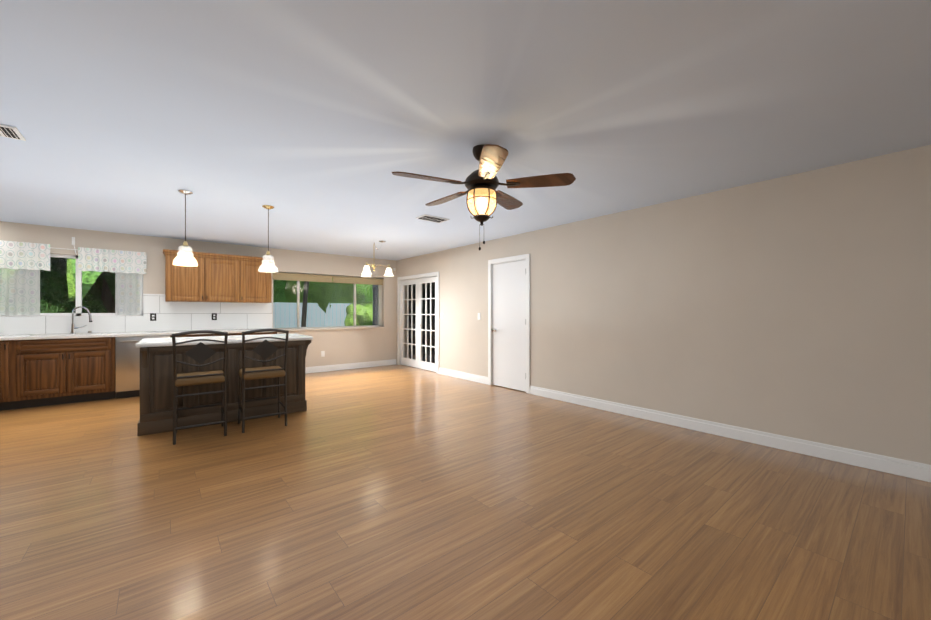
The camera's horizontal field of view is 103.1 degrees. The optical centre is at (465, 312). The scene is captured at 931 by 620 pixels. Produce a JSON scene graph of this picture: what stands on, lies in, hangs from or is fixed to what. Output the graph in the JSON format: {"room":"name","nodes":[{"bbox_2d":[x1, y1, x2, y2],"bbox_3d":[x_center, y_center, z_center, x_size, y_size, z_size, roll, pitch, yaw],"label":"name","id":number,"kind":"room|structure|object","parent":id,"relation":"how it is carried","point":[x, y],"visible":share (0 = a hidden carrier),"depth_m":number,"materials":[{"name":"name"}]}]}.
{"room":"kitchen","nodes":[
{"label":"kitchen","id":0,"kind":"room"},
{"bbox_2d":[0,221,396,366],"bbox_3d":[-5.731,0.004,5.440,10.500,2.440,0.200,0,0,-40],"label":"wall","id":1,"kind":"structure","parent":0,"point":[350,346],"depth_m":7.30,"materials":[{"name":"paint"}]},
{"bbox_2d":[0,254,142,316],"bbox_3d":[-5.742,-0.391,5.430,1.530,0.890,0.060,0,0,-40],"label":"window","id":2,"kind":"structure","parent":1,"relation":"in","point":[79,292],"depth_m":5.43,"materials":[{"name":"glass"}]},
{"bbox_2d":[0,240,146,273],"bbox_3d":[-5.658,-0.768,5.327,1.630,0.376,0.062,0,0,-40],"label":"curtain valance","id":3,"kind":"object","parent":1,"relation":"attached to","point":[23,255],"visible":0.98,"depth_m":5.37,"materials":[{"name":"white fabric"}]},
{"bbox_2d":[0,268,39,315],"bbox_3d":[-6.071,-0.285,5.004,0.420,0.661,0.020,0,0,-40],"label":"curtain","id":4,"kind":"object","parent":3,"relation":"hanging from","point":[19,291],"depth_m":5.02,"materials":[{"name":"white fabric"}]},
{"bbox_2d":[115,272,141,314],"bbox_3d":[-5.207,-0.291,5.717,0.300,0.671,0.018,0,0,-40],"label":"curtain","id":5,"kind":"object","parent":3,"relation":"hanging from","point":[128,286],"depth_m":5.72,"materials":[{"name":"white fabric"}]},
{"bbox_2d":[72,237,76,254],"bbox_3d":[-5.655,-0.961,5.348,0.051,0.251,0.035,0,0,-40],"label":"blind wand","id":6,"kind":"object","parent":1,"relation":"attached to","point":[73,241],"visible":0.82,"depth_m":5.34,"materials":[{"name":"white plastic"}]},
{"bbox_2d":[150,313,155,320],"bbox_3d":[-4.989,0.073,5.908,0.076,0.120,0.007,0,0,-40],"label":"outlet","id":7,"kind":"object","parent":1,"relation":"attached to","point":[152,315],"depth_m":5.90,"materials":[{"name":"brown metal"}]},
{"bbox_2d":[164,253,243,304],"bbox_3d":[-4.364,-0.560,6.229,1.073,0.765,0.316,0,0,-40],"label":"upper cabinet","id":8,"kind":"object","parent":1,"relation":"attached to","point":[215,280],"depth_m":6.11,"materials":[{"name":"brown wood"}]},
{"bbox_2d":[212,313,216,319],"bbox_3d":[-4.364,0.073,6.424,0.076,0.120,0.007,0,0,-40],"label":"outlet","id":9,"kind":"object","parent":1,"relation":"attached to","point":[214,315],"depth_m":6.43,"materials":[{"name":"brown metal"}]},
{"bbox_2d":[244,257,271,304],"bbox_3d":[-3.842,-0.560,6.661,0.573,0.765,0.316,0,0,-40],"label":"upper cabinet","id":10,"kind":"object","parent":1,"relation":"attached to","point":[257,285],"depth_m":6.58,"materials":[{"name":"brown wood"}]},
{"bbox_2d":[272,271,381,328],"bbox_3d":[-2.839,-0.229,7.843,2.320,1.120,0.050,0,0,-40],"label":"window","id":11,"kind":"structure","parent":1,"relation":"in","point":[379,312],"depth_m":7.91,"materials":[{"name":"clear glass"}]},
{"bbox_2d":[272,272,382,284],"bbox_3d":[-2.796,-0.702,7.791,2.300,0.147,0.044,0,0,-40],"label":"roller shade","id":12,"kind":"object","parent":11,"relation":"attached to","point":[316,278],"visible":0.85,"depth_m":7.67,"materials":[{"name":"beige fabric"}]},
{"bbox_2d":[280,327,385,330],"bbox_3d":[-2.788,0.347,7.782,2.400,0.039,0.110,0,0,-40],"label":"window sill","id":13,"kind":"structure","parent":1,"relation":"attached to","point":[316,329],"depth_m":7.73,"materials":[{"name":"white wood"}]},
{"bbox_2d":[305,359,395,373],"bbox_3d":[-2.639,1.159,7.858,2.625,0.125,0.014,0,0,-40],"label":"baseboard","id":14,"kind":"structure","parent":1,"relation":"attached to","point":[315,369],"depth_m":7.96,"materials":[{"name":"white wood"}]},
{"bbox_2d":[0,364,930,619],"bbox_3d":[-2.118,1.288,1.227,10.700,0.120,11.300,0,0,-40],"label":"floor","id":15,"kind":"structure","parent":0,"point":[395,492],"depth_m":2.21,"materials":[{"name":"brown wood"}]},
{"bbox_2d":[0,341,11,410],"bbox_3d":[-6.048,0.785,4.648,0.570,0.880,0.611,0,0,-40],"label":"base cabinet","id":16,"kind":"object","parent":15,"relation":"on","point":[5,346],"depth_m":4.58,"materials":[{"name":"brown wood"}]},
{"bbox_2d":[12,337,115,409],"bbox_3d":[-5.476,0.784,5.120,0.914,0.880,0.611,0,0,-40],"label":"base cabinet","id":17,"kind":"object","parent":15,"relation":"on","point":[50,360],"depth_m":4.88,"materials":[{"name":"brown wood"}]},
{"bbox_2d":[0,329,276,340],"bbox_3d":[-5.347,0.324,5.227,4.820,0.040,0.611,0,0,-40],"label":"countertop","id":18,"kind":"structure","parent":17,"relation":"on","point":[7,336],"depth_m":5.26,"materials":[{"name":"white stone"}]},
{"bbox_2d":[70,306,92,333],"bbox_3d":[-5.544,0.106,5.339,0.238,0.396,0.124,0,0,-40],"label":"faucet","id":19,"kind":"object","parent":18,"relation":"on","point":[78,324],"depth_m":5.38,"materials":[{"name":"silver metal"}]},
{"bbox_2d":[116,333,171,398],"bbox_3d":[-4.877,0.784,5.615,0.640,0.880,0.611,0,0,-40],"label":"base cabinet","id":20,"kind":"object","parent":15,"relation":"on","point":[127,355],"depth_m":5.28,"materials":[{"name":"metal"}]},
{"bbox_2d":[115,335,169,398],"bbox_3d":[-4.860,0.786,5.596,0.600,0.875,0.651,0,0,-40],"label":"dishwasher","id":21,"kind":"object","parent":20,"relation":"in","point":[127,357],"depth_m":5.28,"materials":[{"name":"silver metal"}]},
{"bbox_2d":[172,333,219,336],"bbox_3d":[-4.410,0.783,6.001,0.571,0.880,0.611,0,0,-40],"label":"base cabinet","id":22,"kind":"object","parent":15,"relation":"on","point":[198,334],"depth_m":5.81,"materials":[{"name":"brown wood"}]},
{"bbox_2d":[172,330,227,444],"bbox_3d":[-2.640,0.698,3.683,0.432,1.058,0.496,0,0,-37],"label":"counter stool","id":23,"kind":"object","parent":15,"relation":"on","point":[200,352],"visible":1,"depth_m":3.55,"materials":[{"name":"grey metal"}]},
{"bbox_2d":[135,338,312,435],"bbox_3d":[-2.815,0.785,4.459,1.653,0.880,0.904,0,0,-37],"label":"kitchen island","id":24,"kind":"object","parent":15,"relation":"on","point":[156,385],"depth_m":4.03,"materials":[{"name":"brown wood"}]},
{"bbox_2d":[135,334,310,345],"bbox_3d":[-2.845,0.355,4.493,1.670,0.100,0.896,0,0,-37],"label":"island countertop","id":25,"kind":"structure","parent":24,"relation":"on","point":[236,338],"depth_m":4.29,"materials":[{"name":"white stone"}]},
{"bbox_2d":[220,333,251,335],"bbox_3d":[-4.063,0.783,6.288,0.630,0.880,0.611,0,0,-40],"label":"base cabinet","id":26,"kind":"object","parent":15,"relation":"on","point":[229,334],"depth_m":6.13,"materials":[{"name":"brown wood"}]},
{"bbox_2d":[238,329,288,432],"bbox_3d":[-2.197,0.697,4.011,0.432,1.058,0.496,0,0,-37],"label":"counter stool","id":27,"kind":"object","parent":15,"relation":"on","point":[265,349],"visible":1,"depth_m":3.89,"materials":[{"name":"grey metal"}]},
{"bbox_2d":[252,333,276,334],"bbox_3d":[-3.720,0.783,6.572,0.560,0.880,0.611,0,0,-40],"label":"base cabinet","id":28,"kind":"object","parent":15,"relation":"on","point":[252,333],"depth_m":6.38,"materials":[{"name":"brown wood"}]},
{"bbox_2d":[0,0,930,260],"bbox_3d":[-2.118,-1.272,1.224,10.700,0.120,11.300,0,0,-40],"label":"ceiling","id":29,"kind":"structure","parent":0,"point":[315,123],"depth_m":2.19,"materials":[{"name":"paint"}]},
{"bbox_2d":[0,124,25,140],"bbox_3d":[-3.406,-1.203,2.178,1.030,0.019,0.230,0,0,-40],"label":"ceiling vent","id":30,"kind":"object","parent":29,"relation":"in","point":[7,131],"visible":0.96,"depth_m":2.47,"materials":[{"name":"white metal"}]},
{"bbox_2d":[173,189,197,265],"bbox_3d":[-2.806,-0.844,3.705,0.202,0.739,0.202,0,0,-40],"label":"pendant light","id":31,"kind":"object","parent":29,"relation":"hanging from","point":[184,259],"visible":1,"depth_m":3.69,"materials":[{"name":"white glass"}]},
{"bbox_2d":[258,205,277,272],"bbox_3d":[-2.258,-0.839,4.236,0.202,0.749,0.202,0,0,-40],"label":"pendant light","id":32,"kind":"object","parent":29,"relation":"hanging from","point":[268,207],"visible":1,"depth_m":4.22,"materials":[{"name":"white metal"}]},
{"bbox_2d":[361,240,393,276],"bbox_3d":[-1.527,-0.912,6.135,0.589,0.610,0.557,0,0,-40],"label":"chandelier","id":33,"kind":"object","parent":29,"relation":"hanging from","point":[366,272],"visible":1,"depth_m":6.09,"materials":[{"name":"white glass"}]},
{"bbox_2d":[416,214,448,222],"bbox_3d":[-0.424,-1.201,4.778,0.380,0.028,0.220,0,0,-40],"label":"ceiling vent","id":34,"kind":"object","parent":29,"relation":"attached to","point":[432,218],"visible":1,"depth_m":4.74,"materials":[{"name":"white metal"}]},
{"bbox_2d":[392,144,575,249],"bbox_3d":[0.083,-0.836,2.775,1.273,0.752,1.232,0,0,-40],"label":"ceiling fan","id":35,"kind":"object","parent":29,"relation":"hanging from","point":[481,183],"visible":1,"depth_m":2.65,"materials":[{"name":"brown wood"}]},
{"bbox_2d":[397,145,930,464],"bbox_3d":[1.929,0.005,4.570,0.200,2.440,11.300,0,0,-40],"label":"wall","id":36,"kind":"structure","parent":0,"point":[798,305],"depth_m":3.50,"materials":[{"name":"paint"}]},
{"bbox_2d":[401,279,417,367],"bbox_3d":[-1.269,0.240,8.329,0.082,1.946,0.744,0,0,-40],"label":"french door","id":37,"kind":"structure","parent":36,"relation":"in","point":[408,361],"depth_m":8.40,"materials":[{"name":"white wood"}]},
{"bbox_2d":[397,271,438,373],"bbox_3d":[-1.017,0.201,8.052,0.126,2.040,1.660,0,0,-40],"label":"door frame","id":38,"kind":"structure","parent":36,"relation":"attached to","point":[424,275],"depth_m":8.16,"materials":[{"name":"white wood"}]},
{"bbox_2d":[418,276,436,371],"bbox_3d":[-0.792,0.240,7.752,0.082,1.946,0.744,0,0,-40],"label":"french door","id":39,"kind":"structure","parent":36,"relation":"in","point":[426,365],"depth_m":7.83,"materials":[{"name":"white wood"}]},
{"bbox_2d":[439,368,487,384],"bbox_3d":[-0.071,1.160,6.824,0.014,0.125,1.440,0,0,-40],"label":"baseboard","id":40,"kind":"structure","parent":36,"relation":"attached to","point":[466,376],"depth_m":6.75,"materials":[{"name":"white wood"}]},
{"bbox_2d":[491,260,525,391],"bbox_3d":[0.682,0.205,5.913,0.108,2.013,0.751,0,0,-40],"label":"closet door","id":41,"kind":"structure","parent":36,"relation":"in","point":[508,329],"depth_m":5.91,"materials":[{"name":"white wood"}]},
{"bbox_2d":[488,254,529,393],"bbox_3d":[0.719,0.168,5.951,0.126,2.110,0.910,0,0,-40],"label":"door frame","id":42,"kind":"structure","parent":36,"relation":"attached to","point":[526,257],"depth_m":5.79,"materials":[{"name":"white wood"}]},
{"bbox_2d":[530,386,930,481],"bbox_3d":[3.143,1.164,2.935,0.014,0.125,6.830,0,0,-40],"label":"baseboard","id":43,"kind":"structure","parent":36,"relation":"attached to","point":[903,467],"depth_m":3.40,"materials":[{"name":"white wood"}]},
{"label":"outside","id":44,"kind":"structure","parent":0,"visible":0},
{"bbox_2d":[40,257,434,362],"bbox_3d":[-7.865,-3.294,9.511,60.000,11.214,55.000,0,0,-40],"label":"garden","id":45,"kind":"object","parent":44,"point":[319,314],"depth_m":11.26,"materials":[{"name":"green plant"}]}
]}

